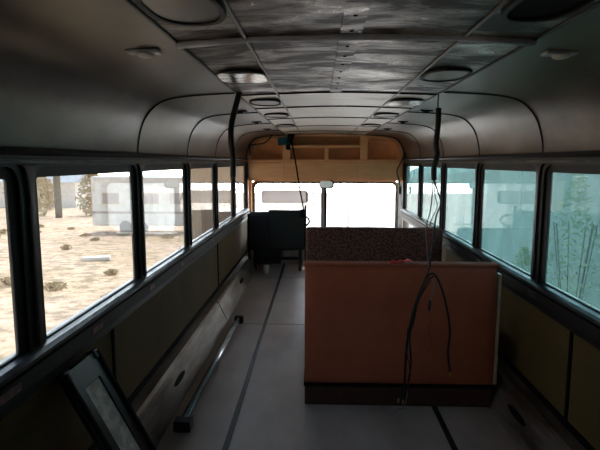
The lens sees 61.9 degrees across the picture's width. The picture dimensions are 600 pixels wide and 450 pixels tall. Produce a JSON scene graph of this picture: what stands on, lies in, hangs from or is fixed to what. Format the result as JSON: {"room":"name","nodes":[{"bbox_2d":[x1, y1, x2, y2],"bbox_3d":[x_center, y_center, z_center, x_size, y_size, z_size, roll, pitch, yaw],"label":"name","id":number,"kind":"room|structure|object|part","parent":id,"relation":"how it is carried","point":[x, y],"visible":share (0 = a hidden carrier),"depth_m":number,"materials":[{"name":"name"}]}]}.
{"room":"transit interior","nodes":[
{"label":"transit interior","id":0,"kind":"room"},
{"bbox_2d":[0,146,249,449],"bbox_3d":[-0.927,0.366,3.058,0.118,1.610,9.410,0,7,2],"label":"wall","id":1,"kind":"structure","parent":0,"point":[136,328],"depth_m":2.38,"materials":[{"name":"metal"}]},
{"bbox_2d":[0,167,28,368],"bbox_3d":[-0.982,0.196,1.244,0.014,0.690,0.998,0,7,2],"label":"window","id":2,"kind":"structure","parent":1,"relation":"in","point":[10,185],"depth_m":1.69,"materials":[{"name":"black metal"}]},
{"bbox_3d":[-0.988,0.901,1.186,0.025,0.485,2.644,0,7,2],"label":"wall panel","id":3,"kind":"part","parent":1,"relation":"part of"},
{"bbox_2d":[35,165,138,338],"bbox_3d":[-0.945,0.061,2.318,0.014,0.690,1.048,0,7,2],"label":"window","id":4,"kind":"structure","parent":1,"relation":"in","point":[45,171],"depth_m":2.35,"materials":[{"name":"black metal"}]},
{"bbox_3d":[-0.898,0.387,2.827,0.032,0.075,8.950,0,7,2],"label":"sill","id":5,"kind":"part","parent":1,"relation":"part of","materials":[{"name":"black metal"}]},
{"bbox_2d":[143,164,187,272],"bbox_3d":[-0.908,-0.076,3.404,0.014,0.690,1.023,0,7,2],"label":"window","id":6,"kind":"structure","parent":1,"relation":"in","point":[153,167],"depth_m":3.75,"materials":[{"name":"black metal"}]},
{"bbox_3d":[-0.899,0.570,3.814,0.025,0.485,2.624,0,7,2],"label":"wall panel","id":7,"kind":"part","parent":1,"relation":"part of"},
{"bbox_2d":[96,255,255,449],"bbox_3d":[-0.850,1.063,2.760,0.196,0.199,8.650,0,7,2],"label":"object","id":8,"kind":"structure","parent":1,"relation":"attached to","point":[159,400],"depth_m":3.47,"materials":[{"name":"metal"}]},
{"bbox_2d":[191,164,215,242],"bbox_3d":[-0.872,-0.211,4.478,0.014,0.690,1.023,0,7,2],"label":"window","id":9,"kind":"structure","parent":1,"relation":"in","point":[193,166],"depth_m":4.91,"materials":[{"name":"black metal"}]},
{"bbox_2d":[218,163,232,225],"bbox_3d":[-0.835,-0.347,5.552,0.014,0.690,1.023,0,7,2],"label":"window","id":10,"kind":"structure","parent":1,"relation":"in","point":[219,164],"depth_m":5.96,"materials":[{"name":"black metal"}]},
{"bbox_3d":[-0.817,0.268,6.213,0.025,0.485,2.184,0,7,2],"label":"wall panel","id":11,"kind":"part","parent":1,"relation":"part of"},
{"bbox_2d":[236,163,245,214],"bbox_3d":[-0.799,-0.482,6.626,0.014,0.690,1.023,0,7,2],"label":"window","id":12,"kind":"structure","parent":1,"relation":"in","point":[237,164],"depth_m":7.07,"materials":[{"name":"black metal"}]},
{"bbox_2d":[0,0,599,157],"bbox_3d":[0.214,-0.634,2.893,2.400,0.464,9.410,0,7,2],"label":"ceiling","id":13,"kind":"structure","parent":0,"point":[69,80],"depth_m":1.95,"materials":[{"name":"grey metal"}]},
{"bbox_2d":[125,49,161,58],"bbox_3d":[-0.527,-0.577,1.690,0.110,0.026,0.060,0,7,2],"label":"recessed light","id":14,"kind":"object","parent":13,"relation":"in","point":[142,53],"visible":1,"depth_m":1.67,"materials":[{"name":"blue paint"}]},
{"bbox_3d":[-0.527,-0.584,1.689,0.110,0.012,0.050,0,7,2],"label":"plate","id":15,"kind":"part","parent":14,"relation":"part of","materials":[{"name":"grey metal"}]},
{"bbox_2d":[134,0,225,25],"bbox_3d":[-0.288,-0.534,1.223,0.200,0.014,0.304,0,7,2],"label":"port","id":16,"kind":"object","parent":13,"relation":"attached to","point":[175,12],"visible":1,"depth_m":1.25,"materials":[{"name":"grey metal"}]},
{"bbox_2d":[228,92,242,207],"bbox_3d":[-0.357,-0.416,2.783,0.085,0.646,0.032,0,7,2],"label":"cable","id":17,"kind":"object","parent":13,"relation":"hanging from","point":[236,103],"visible":0.99,"depth_m":2.77,"materials":[{"name":"black rubber"}]},
{"bbox_2d":[216,68,266,82],"bbox_3d":[-0.254,-0.658,2.215,0.208,0.017,0.304,0,7,2],"label":"port","id":18,"kind":"object","parent":13,"relation":"attached to","point":[238,75],"visible":0.98,"depth_m":2.16,"materials":[{"name":"silver metal"}]},
{"bbox_2d":[249,135,271,154],"bbox_3d":[-0.533,-1.130,6.885,0.342,0.330,0.018,0,7,2],"label":"cable","id":19,"kind":"object","parent":13,"relation":"hanging from","point":[271,135],"visible":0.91,"depth_m":6.88,"materials":[{"name":"black rubber"}]},
{"bbox_2d":[249,98,280,105],"bbox_3d":[-0.221,-0.781,3.187,0.200,0.014,0.304,0,7,2],"label":"port","id":20,"kind":"object","parent":13,"relation":"attached to","point":[263,101],"visible":0.98,"depth_m":3.17,"materials":[{"name":"grey metal"}]},
{"bbox_2d":[264,113,288,117],"bbox_3d":[-0.191,-0.894,4.079,0.200,0.014,0.304,0,7,2],"label":"port","id":21,"kind":"object","parent":13,"relation":"attached to","point":[269,115],"visible":0.95,"depth_m":4.06,"materials":[{"name":"grey metal"}]},
{"bbox_2d":[276,124,294,126],"bbox_3d":[-0.152,-1.038,5.219,0.200,0.014,0.304,0,7,2],"label":"port","id":22,"kind":"object","parent":13,"relation":"attached to","point":[277,125],"visible":0.94,"depth_m":5.17,"materials":[{"name":"grey metal"}]},
{"bbox_2d":[277,134,305,230],"bbox_3d":[-0.060,-0.613,6.803,0.216,1.333,0.594,-7,10,-44],"label":"cable","id":23,"kind":"object","parent":13,"relation":"hanging from","point":[287,140],"visible":0.92,"depth_m":6.83,"materials":[{"name":"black plastic"}]},
{"bbox_2d":[361,124,380,126],"bbox_3d":[0.737,-1.034,5.190,0.200,0.014,0.304,0,7,2],"label":"port","id":24,"kind":"object","parent":13,"relation":"attached to","point":[362,125],"visible":0.96,"depth_m":5.17,"materials":[{"name":"grey metal"}]},
{"bbox_2d":[373,112,398,117],"bbox_3d":[0.699,-0.890,4.049,0.200,0.014,0.304,0,7,2],"label":"port","id":25,"kind":"object","parent":13,"relation":"attached to","point":[384,114],"visible":0.98,"depth_m":4.02,"materials":[{"name":"grey metal"}]},
{"bbox_2d":[396,152,404,193],"bbox_3d":[1.418,-0.735,7.040,0.122,0.585,0.036,0,7,2],"label":"loop","id":26,"kind":"object","parent":13,"relation":"hanging from","point":[404,152],"visible":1,"depth_m":7.04,"materials":[{"name":"rubber"}]},
{"bbox_2d":[388,98,424,105],"bbox_3d":[0.668,-0.776,3.157,0.208,0.017,0.304,0,7,2],"label":"port","id":27,"kind":"object","parent":13,"relation":"attached to","point":[398,101],"visible":0.98,"depth_m":3.11,"materials":[{"name":"silver metal"}]},
{"bbox_2d":[388,94,450,415],"bbox_3d":[0.702,0.212,2.843,0.362,1.867,0.033,0,7,-1],"label":"cable","id":28,"kind":"object","parent":13,"relation":"hanging from","point":[438,110],"visible":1,"depth_m":2.86,"materials":[{"name":"rubber"}]},
{"bbox_2d":[419,110,432,112],"bbox_3d":[0.920,-0.828,3.646,0.090,0.018,0.060,0,7,2],"label":"clip","id":29,"kind":"object","parent":13,"relation":"attached to","point":[423,111],"visible":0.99,"depth_m":3.63,"materials":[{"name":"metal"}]},
{"bbox_2d":[420,67,471,81],"bbox_3d":[0.635,-0.655,2.185,0.200,0.014,0.304,0,7,2],"label":"port","id":30,"kind":"object","parent":13,"relation":"attached to","point":[444,74],"visible":0.99,"depth_m":2.16,"materials":[{"name":"grey metal"}]},
{"bbox_2d":[500,0,599,22],"bbox_3d":[0.602,-0.530,1.194,0.200,0.014,0.304,0,7,2],"label":"port","id":31,"kind":"object","parent":13,"relation":"attached to","point":[515,11],"visible":1,"depth_m":1.25,"materials":[{"name":"black metal"}]},
{"bbox_2d":[541,50,579,59],"bbox_3d":[0.889,-0.580,1.712,0.110,0.026,0.060,0,7,2],"label":"recessed light","id":32,"kind":"object","parent":13,"relation":"in","point":[555,54],"visible":1,"depth_m":1.69,"materials":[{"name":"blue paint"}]},
{"bbox_2d":[241,166,409,255],"bbox_3d":[0.364,-0.392,7.434,2.400,2.080,0.535,0,7,2],"label":"wall","id":33,"kind":"structure","parent":0,"point":[400,222],"depth_m":7.44,"materials":[{"name":"beige paint"}]},
{"bbox_3d":[-0.800,-0.203,7.409,0.075,1.550,0.310,0,7,2],"label":"panel","id":34,"kind":"part","parent":33,"relation":"part of","materials":[{"name":"grey metal"}]},
{"bbox_2d":[252,181,397,226],"bbox_3d":[0.374,-0.273,7.645,2.235,0.830,0.075,0,7,2],"label":"window","id":35,"kind":"structure","parent":33,"relation":"in","point":[323,191],"depth_m":7.60,"materials":[{"name":"clear glass"}]},
{"bbox_2d":[247,134,403,179],"bbox_3d":[0.361,-0.981,7.248,2.232,0.644,0.296,0,7,2],"label":"upper cabinet","id":36,"kind":"object","parent":33,"relation":"attached to","point":[318,156],"visible":0.87,"depth_m":7.15,"materials":[{"name":"beige wood"}]},
{"bbox_3d":[-0.481,-0.785,7.160,0.505,0.217,0.012,0,7,2],"label":"cupboard door","id":37,"kind":"part","parent":36,"relation":"part of","materials":[{"name":"beige wood"}]},
{"bbox_2d":[262,181,307,202],"bbox_3d":[-0.224,-0.495,7.375,0.683,0.344,0.038,0,7,2],"label":"sun visor","id":38,"kind":"object","parent":36,"relation":"hanging from","point":[268,196],"visible":0.98,"depth_m":7.37,"materials":[{"name":"grey plastic"}]},
{"bbox_3d":[0.301,-0.781,7.134,1.040,0.217,0.012,0,7,2],"label":"cupboard door","id":39,"kind":"part","parent":36,"relation":"part of","materials":[{"name":"beige wood"}]},
{"bbox_3d":[1.138,-0.778,7.106,0.615,0.217,0.012,0,7,2],"label":"cupboard door","id":40,"kind":"part","parent":36,"relation":"part of","materials":[{"name":"beige wood"}]},
{"bbox_2d":[319,180,333,188],"bbox_3d":[0.415,-0.616,7.509,0.242,0.136,0.119,4,8,27],"label":"mirror","id":41,"kind":"object","parent":33,"relation":"attached to","point":[322,184],"visible":0.93,"depth_m":7.45,"materials":[{"name":"mirror"}]},
{"bbox_3d":[1.518,-0.081,7.643,0.085,1.250,0.080,0,7,2],"label":"post","id":42,"kind":"part","parent":33,"relation":"part of","materials":[{"name":"paint"}]},
{"bbox_3d":[1.516,-0.174,7.183,0.080,1.550,0.060,0,7,2],"label":"post","id":43,"kind":"part","parent":33,"relation":"part of","materials":[{"name":"metal"}]},
{"bbox_2d":[156,262,519,449],"bbox_3d":[0.214,1.159,3.119,2.400,0.080,9.410,0,7,2],"label":"floor","id":44,"kind":"structure","parent":0,"point":[274,414],"depth_m":3.02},
{"bbox_2d":[56,348,156,449],"bbox_3d":[-0.735,0.889,2.079,0.372,0.701,0.308,0,7,2],"label":"framed panel","id":45,"kind":"object","parent":44,"relation":"on","point":[90,385],"visible":1,"depth_m":2.06,"materials":[{"name":"paint"}]},
{"bbox_3d":[-0.736,0.905,1.944,0.366,0.681,0.021,0,7,0],"label":"edge rail","id":46,"kind":"part","parent":45,"relation":"part of","materials":[{"name":"black metal"}]},
{"bbox_3d":[-0.727,0.879,2.215,0.366,0.681,0.021,0,7,0],"label":"edge rail","id":47,"kind":"part","parent":45,"relation":"part of","materials":[{"name":"black metal"}]},
{"bbox_2d":[173,315,243,432],"bbox_3d":[-0.620,1.007,3.758,0.096,0.062,1.961,0,7,2],"label":"metal pole","id":48,"kind":"object","parent":44,"relation":"on","point":[184,423],"visible":1,"depth_m":3.22,"materials":[{"name":"metal"}]},
{"bbox_3d":[-0.659,1.125,2.821,0.095,0.062,0.070,0,7,2],"label":"plate","id":49,"kind":"part","parent":48,"relation":"part of","materials":[{"name":"metal"}]},
{"bbox_3d":[-0.652,1.024,3.772,0.018,0.018,1.780,0,7,2],"label":"rod","id":50,"kind":"part","parent":48,"relation":"part of","materials":[{"name":"metal"}]},
{"bbox_3d":[-0.573,0.888,4.700,0.080,0.062,0.060,0,7,2],"label":"plate","id":51,"kind":"part","parent":48,"relation":"part of","materials":[{"name":"black metal"}]},
{"bbox_2d":[222,263,285,449],"bbox_3d":[-0.382,1.136,2.955,0.032,0.006,9.050,0,7,2],"label":"trim","id":52,"kind":"structure","parent":44,"relation":"attached to","point":[246,382],"depth_m":3.49,"materials":[{"name":"metal"}]},
{"bbox_2d":[262,264,268,273],"bbox_3d":[-0.462,0.600,6.768,0.094,0.115,0.094,0,7,2],"label":"paper cup","id":53,"kind":"object","parent":44,"relation":"on","point":[265,267],"visible":1,"depth_m":6.74,"materials":[{"name":"white paper"}]},
{"bbox_2d":[247,205,305,270],"bbox_3d":[-0.304,0.153,7.101,0.800,0.920,0.623,0,7,2],"label":"seat","id":54,"kind":"object","parent":44,"relation":"on","point":[272,232],"visible":0.95,"depth_m":6.79,"materials":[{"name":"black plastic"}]},
{"bbox_3d":[-0.699,0.219,6.859,0.028,0.750,0.060,0,7,2],"label":"frame","id":55,"kind":"part","parent":54,"relation":"part of","materials":[{"name":"black metal"}]},
{"bbox_3d":[-0.312,0.082,6.853,0.757,0.531,0.116,0,7,2],"label":"backrest","id":56,"kind":"part","parent":54,"relation":"part of","materials":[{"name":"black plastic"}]},
{"bbox_3d":[-0.002,0.489,6.919,0.036,0.300,0.036,0,7,2],"label":"leg","id":57,"kind":"part","parent":54,"relation":"part of","materials":[{"name":"metal"}]},
{"bbox_3d":[0.074,0.178,6.827,0.025,0.900,0.060,0,7,2],"label":"frame","id":58,"kind":"part","parent":54,"relation":"part of","materials":[{"name":"metal"}]},
{"bbox_2d":[251,250,303,262],"bbox_3d":[0.292,0.303,7.592,2.050,0.500,0.290,0,7,2],"label":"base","id":59,"kind":"object","parent":44,"relation":"on","point":[286,253],"visible":0.03,"depth_m":7.50,"materials":[{"name":"plastic"}]},
{"bbox_2d":[306,227,442,260],"bbox_3d":[0.683,0.493,4.520,1.273,0.891,0.653,0,7,2],"label":"bench","id":60,"kind":"object","parent":44,"relation":"on","point":[322,243],"visible":0.29,"depth_m":4.66,"materials":[{"name":"brown fabric"}]},
{"bbox_2d":[304,261,501,406],"bbox_3d":[0.627,0.641,3.333,1.193,0.894,0.608,0,7,2],"label":"bench","id":61,"kind":"object","parent":44,"relation":"on","point":[358,313],"visible":0.97,"depth_m":3.05,"materials":[{"name":"brown wood"}]},
{"bbox_2d":[390,259,411,262],"bbox_3d":[0.610,0.217,3.042,0.130,0.020,0.070,0,7,2],"label":"cloth","id":62,"kind":"object","parent":61,"relation":"on","point":[399,260],"visible":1,"depth_m":3.02,"materials":[{"name":"red fabric"}]},
{"bbox_2d":[432,406,457,449],"bbox_3d":[0.822,1.141,2.914,0.032,0.006,9.050,0,7,2],"label":"trim","id":63,"kind":"structure","parent":44,"relation":"attached to","point":[450,440],"depth_m":2.83,"materials":[{"name":"metal"}]},
{"bbox_2d":[400,150,599,449],"bbox_3d":[1.354,0.375,2.981,0.118,1.610,9.410,0,7,2],"label":"wall","id":64,"kind":"structure","parent":0,"point":[549,339],"depth_m":2.74,"materials":[{"name":"metal"}]},
{"bbox_2d":[404,220,408,227],"bbox_3d":[1.463,0.337,6.306,0.122,0.855,1.880,0,7,2],"label":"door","id":65,"kind":"structure","parent":64,"relation":"in","point":[406,224],"depth_m":7.15,"materials":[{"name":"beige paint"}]},
{"bbox_2d":[404,163,417,214],"bbox_3d":[1.472,-0.472,6.550,0.014,0.690,1.023,0,7,2],"label":"window","id":66,"kind":"structure","parent":64,"relation":"in","point":[407,164],"depth_m":6.98,"materials":[{"name":"black metal"}]},
{"bbox_2d":[420,163,440,226],"bbox_3d":[1.435,-0.337,5.476,0.014,0.690,1.023,0,7,2],"label":"window","id":67,"kind":"structure","parent":64,"relation":"in","point":[423,164],"depth_m":5.91,"materials":[{"name":"black rubber"}]},
{"bbox_2d":[443,164,474,244],"bbox_3d":[1.399,-0.202,4.402,0.014,0.690,1.023,0,7,2],"label":"window","id":68,"kind":"structure","parent":64,"relation":"in","point":[464,166],"depth_m":4.82,"materials":[{"name":"black rubber"}]},
{"bbox_3d":[1.309,0.396,2.753,0.032,0.075,8.950,0,7,2],"label":"sill","id":69,"kind":"part","parent":64,"relation":"part of","materials":[{"name":"black rubber"}]},
{"bbox_3d":[1.375,0.579,3.747,0.025,0.485,2.604,0,7,2],"label":"wall panel","id":70,"kind":"part","parent":64,"relation":"part of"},
{"bbox_2d":[478,164,535,275],"bbox_3d":[1.362,-0.067,3.328,0.014,0.690,1.023,0,7,2],"label":"window","id":71,"kind":"structure","parent":64,"relation":"in","point":[510,167],"depth_m":3.63,"materials":[{"name":"black metal"}]},
{"bbox_2d":[490,356,585,449],"bbox_3d":[1.223,1.178,1.847,0.196,0.199,6.950,0,7,2],"label":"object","id":72,"kind":"structure","parent":64,"relation":"attached to","point":[530,424],"depth_m":2.71,"materials":[{"name":"metal"}]},
{"bbox_2d":[539,165,599,313],"bbox_3d":[1.325,0.070,2.242,0.014,0.690,1.048,0,7,2],"label":"window","id":73,"kind":"structure","parent":64,"relation":"in","point":[577,169],"depth_m":2.69,"materials":[{"name":"black metal"}]},
{"bbox_3d":[1.286,0.910,1.120,0.025,0.485,2.664,0,7,2],"label":"wall panel","id":74,"kind":"part","parent":64,"relation":"part of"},
{"label":"outside","id":75,"kind":"structure","parent":0,"visible":0},
{"bbox_2d":[0,193,394,360],"bbox_3d":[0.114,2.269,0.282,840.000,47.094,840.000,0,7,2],"label":"ground","id":76,"kind":"structure","parent":75,"point":[86,281],"depth_m":17.95,"materials":[{"name":"beige sand"}]},
{"bbox_2d":[0,276,10,286],"bbox_3d":[-6.993,1.364,11.955,0.520,0.294,0.511,3,8,22],"label":"tuft","id":77,"kind":"object","parent":76,"relation":"on","point":[7,279],"visible":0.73,"depth_m":11.90,"materials":[{"name":"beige plant"}]},
{"bbox_2d":[2,177,54,215],"bbox_3d":[-23.008,-2.730,42.750,4.338,4.335,4.351,-3,8,-22],"label":"tree","id":78,"kind":"object","parent":76,"relation":"on","point":[42,189],"visible":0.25,"depth_m":42.67,"materials":[{"name":"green plant"}]},
{"bbox_2d":[0,175,90,207],"bbox_3d":[-35.639,-5.048,67.135,14.800,5.200,6.800,0,7,2],"label":"house","id":79,"kind":"structure","parent":76,"relation":"on","point":[69,188],"depth_m":64.19,"materials":[{"name":"paint"}]},
{"bbox_2d":[37,177,61,210],"bbox_3d":[-28.130,-3.420,52.887,5.246,4.333,5.214,0,7,2],"label":"tree","id":80,"kind":"object","parent":76,"relation":"on","point":[48,204],"visible":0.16,"depth_m":53.07,"materials":[{"name":"green plant"}]},
{"bbox_2d":[43,281,67,290],"bbox_3d":[-5.620,1.406,11.454,0.593,0.270,0.599,-4,8,-26],"label":"tuft","id":81,"kind":"object","parent":76,"relation":"on","point":[53,286],"visible":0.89,"depth_m":11.37,"materials":[{"name":"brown plant"}]},
{"bbox_2d":[53,176,62,217],"bbox_3d":[-19.725,-3.571,40.560,0.517,6.200,0.517,3,8,24],"label":"utility pole","id":82,"kind":"object","parent":76,"relation":"on","point":[56,179],"visible":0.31,"depth_m":40.53,"materials":[{"name":"brown wood"}]},
{"bbox_2d":[60,244,71,249],"bbox_3d":[-8.963,0.853,19.105,0.419,0.291,0.478,-1,7,-12],"label":"tuft","id":83,"kind":"object","parent":76,"relation":"on","point":[66,246],"visible":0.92,"depth_m":19.06,"materials":[{"name":"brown plant"}]},
{"bbox_2d":[75,174,101,215],"bbox_3d":[-18.351,-2.853,44.669,3.246,4.333,3.527,0,7,2],"label":"tree","id":84,"kind":"object","parent":76,"relation":"on","point":[83,204],"visible":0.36,"depth_m":44.05,"materials":[{"name":"green plant"}]},
{"bbox_2d":[89,237,99,240],"bbox_3d":[-9.223,0.646,22.489,0.455,0.230,0.489,0,7,2],"label":"tuft","id":85,"kind":"object","parent":76,"relation":"on","point":[93,238],"visible":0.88,"depth_m":22.42,"materials":[{"name":"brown plant"}]},
{"bbox_2d":[82,255,110,261],"bbox_3d":[-6.556,1.079,16.091,0.840,0.120,0.280,-2,7,-15],"label":"block","id":86,"kind":"object","parent":76,"relation":"on","point":[87,258],"visible":1,"depth_m":15.99,"materials":[{"name":"paint"}]},
{"bbox_2d":[103,268,119,275],"bbox_3d":[-5.084,1.271,13.473,0.446,0.248,0.433,0,7,2],"label":"tuft","id":87,"kind":"object","parent":76,"relation":"on","point":[111,271],"visible":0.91,"depth_m":13.40,"materials":[{"name":"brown plant"}]},
{"bbox_2d":[90,175,183,232],"bbox_3d":[-7.472,-1.148,27.316,7.000,3.049,2.245,0,7,2],"label":"travel trailer","id":88,"kind":"object","parent":76,"relation":"on","point":[110,194],"visible":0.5,"depth_m":26.25,"materials":[{"name":"white paint"}]},
{"bbox_3d":[-9.958,-1.392,26.246,0.780,0.480,0.017,0,7,2],"label":"pane","id":89,"kind":"part","parent":88,"relation":"part of","materials":[{"name":"white glass"}]},
{"bbox_3d":[-7.859,-1.383,26.176,0.780,0.480,0.017,0,7,2],"label":"pane","id":90,"kind":"part","parent":88,"relation":"part of","materials":[{"name":"white glass"}]},
{"bbox_3d":[-6.460,-1.377,26.129,0.580,0.480,0.017,0,7,2],"label":"pane","id":91,"kind":"part","parent":88,"relation":"part of","materials":[{"name":"white glass"}]},
{"bbox_2d":[160,234,173,238],"bbox_3d":[-6.235,0.561,23.434,0.675,0.280,0.622,0,7,2],"label":"tuft","id":92,"kind":"object","parent":76,"relation":"on","point":[166,236],"visible":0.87,"depth_m":23.40,"materials":[{"name":"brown plant"}]},
{"bbox_2d":[191,166,241,239],"bbox_3d":[-1.824,-0.280,11.725,1.440,3.500,1.400,0,7,2],"label":"storage shed","id":93,"kind":"object","parent":76,"relation":"on","point":[201,178],"visible":0.11,"depth_m":11.08,"materials":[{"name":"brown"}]},
{"bbox_3d":[-1.844,0.565,11.212,0.700,1.850,0.030,0,7,2],"label":"door","id":94,"kind":"part","parent":93,"relation":"part of","materials":[{"name":"brown wood"}]},
{"bbox_2d":[311,183,314,223],"bbox_3d":[0.857,-1.389,32.773,0.240,3.000,0.110,0,7,2],"label":"utility pole","id":95,"kind":"object","parent":76,"relation":"on","point":[312,203],"visible":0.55,"depth_m":32.72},
{"bbox_3d":[0.857,-1.389,32.773,0.102,3.000,0.102,-3,8,-20],"label":"post","id":96,"kind":"part","parent":95,"relation":"part of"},
{"bbox_2d":[337,183,341,224],"bbox_3d":[2.539,-1.574,31.886,0.300,3.500,0.120,0,7,2],"label":"utility pole","id":97,"kind":"object","parent":76,"relation":"on","point":[339,200],"visible":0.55,"depth_m":31.86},
{"bbox_3d":[2.539,-1.574,31.886,0.111,3.500,0.111,3,8,24],"label":"post","id":98,"kind":"part","parent":97,"relation":"part of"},
{"bbox_2d":[290,209,394,227],"bbox_3d":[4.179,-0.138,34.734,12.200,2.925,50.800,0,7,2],"label":"concrete pad","id":99,"kind":"object","parent":76,"relation":"on","point":[358,217],"visible":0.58,"depth_m":40.93,"materials":[{"name":"white concrete"}]},
{"bbox_2d":[346,210,349,226],"bbox_3d":[2.911,-0.313,30.318,0.166,1.200,0.166,3,8,24],"label":"utility pole","id":100,"kind":"object","parent":76,"relation":"on","point":[348,211],"visible":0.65,"depth_m":30.25,"materials":[{"name":"white"}]},
{"bbox_2d":[409,167,599,309],"bbox_3d":[5.308,-0.168,10.544,2.525,4.176,20.614,0,7,2],"label":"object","id":101,"kind":"object","parent":76,"relation":"on","point":[509,196],"visible":0.34,"depth_m":9.35,"materials":[{"name":"glass"}]},
{"bbox_3d":[4.331,-1.138,18.774,0.013,0.530,0.880,0,4,2],"label":"pane","id":102,"kind":"part","parent":101,"relation":"part of","materials":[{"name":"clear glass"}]},
{"bbox_3d":[4.287,-1.048,17.478,0.013,0.530,0.880,0,4,2],"label":"pane","id":103,"kind":"part","parent":101,"relation":"part of","materials":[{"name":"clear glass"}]},
{"bbox_3d":[4.243,-0.958,16.182,0.013,0.530,0.880,0,4,2],"label":"pane","id":104,"kind":"part","parent":101,"relation":"part of","materials":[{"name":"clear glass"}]},
{"bbox_2d":[513,247,531,272],"bbox_3d":[3.097,1.068,6.997,0.622,1.581,0.634,0,7,2],"label":"leafy shrub","id":105,"kind":"object","parent":76,"relation":"on","point":[525,251],"visible":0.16,"depth_m":6.89,"materials":[{"name":"green plant"}]},
{"bbox_2d":[546,174,599,305],"bbox_3d":[2.834,0.716,5.240,0.702,2.529,0.718,0,7,2],"label":"leafy shrub","id":106,"kind":"object","parent":76,"relation":"on","point":[578,210],"visible":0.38,"depth_m":5.14,"materials":[{"name":"green plant"}]},
{"bbox_3d":[2.854,0.969,5.299,0.404,2.011,0.319,5,9,33],"label":"stem","id":107,"kind":"part","parent":106,"relation":"part of","materials":[{"name":"green plant"}]}
]}

